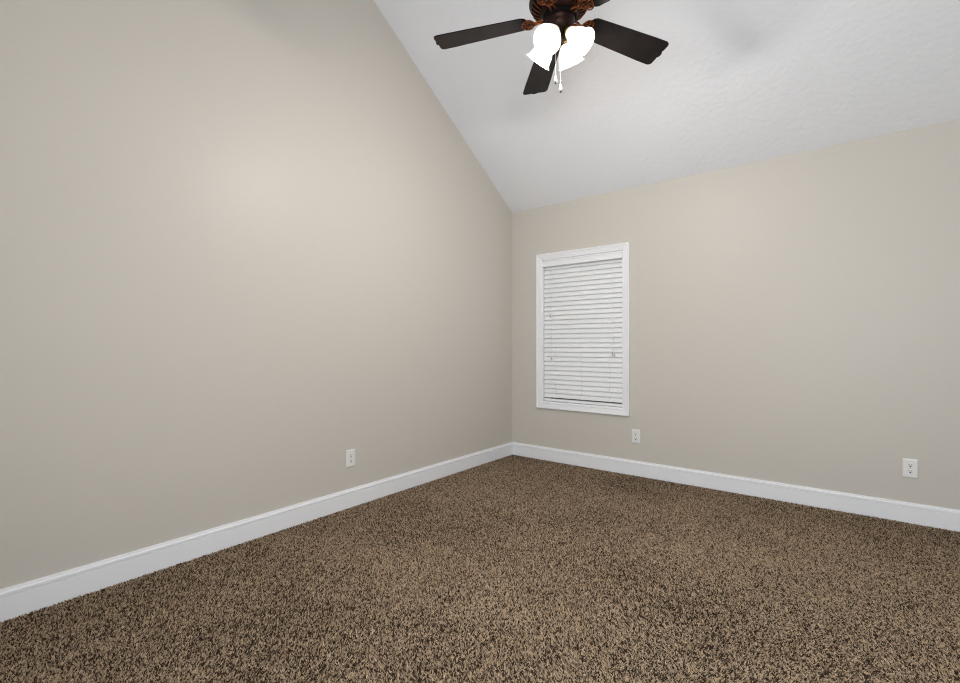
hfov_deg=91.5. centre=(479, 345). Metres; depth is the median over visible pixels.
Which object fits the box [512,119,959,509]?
wall
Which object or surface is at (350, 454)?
wall outlet
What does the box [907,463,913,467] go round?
receptacle
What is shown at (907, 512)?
baseboard
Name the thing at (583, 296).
window blind
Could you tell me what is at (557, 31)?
ceiling fan
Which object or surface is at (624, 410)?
window
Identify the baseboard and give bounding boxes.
[0,442,512,622]
[512,442,959,531]
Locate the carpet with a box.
[0,455,959,682]
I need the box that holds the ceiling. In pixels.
[374,0,959,212]
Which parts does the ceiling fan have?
blade, lamp shade, blade, lamp shade, bulb, pull chain, lamp shade, lamp shade, blade, blade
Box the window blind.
[543,251,621,406]
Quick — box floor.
[1,465,959,682]
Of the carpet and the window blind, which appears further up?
the window blind
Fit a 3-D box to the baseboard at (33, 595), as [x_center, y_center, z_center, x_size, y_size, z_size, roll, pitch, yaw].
[-1.141,1.058,2.932,0.015,0.132,4.799,0,0,38]
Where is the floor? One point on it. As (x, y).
(519, 465)
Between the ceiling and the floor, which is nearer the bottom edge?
the floor
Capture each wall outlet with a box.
[346,449,354,467]
[632,429,639,443]
[902,458,917,478]
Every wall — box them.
[0,0,511,588]
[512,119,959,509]
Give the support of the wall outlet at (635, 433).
attached to the wall at (795, 318)
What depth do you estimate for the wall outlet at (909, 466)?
2.96 m
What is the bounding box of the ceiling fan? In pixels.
[434,0,668,94]
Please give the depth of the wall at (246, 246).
2.59 m
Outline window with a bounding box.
[536,242,629,415]

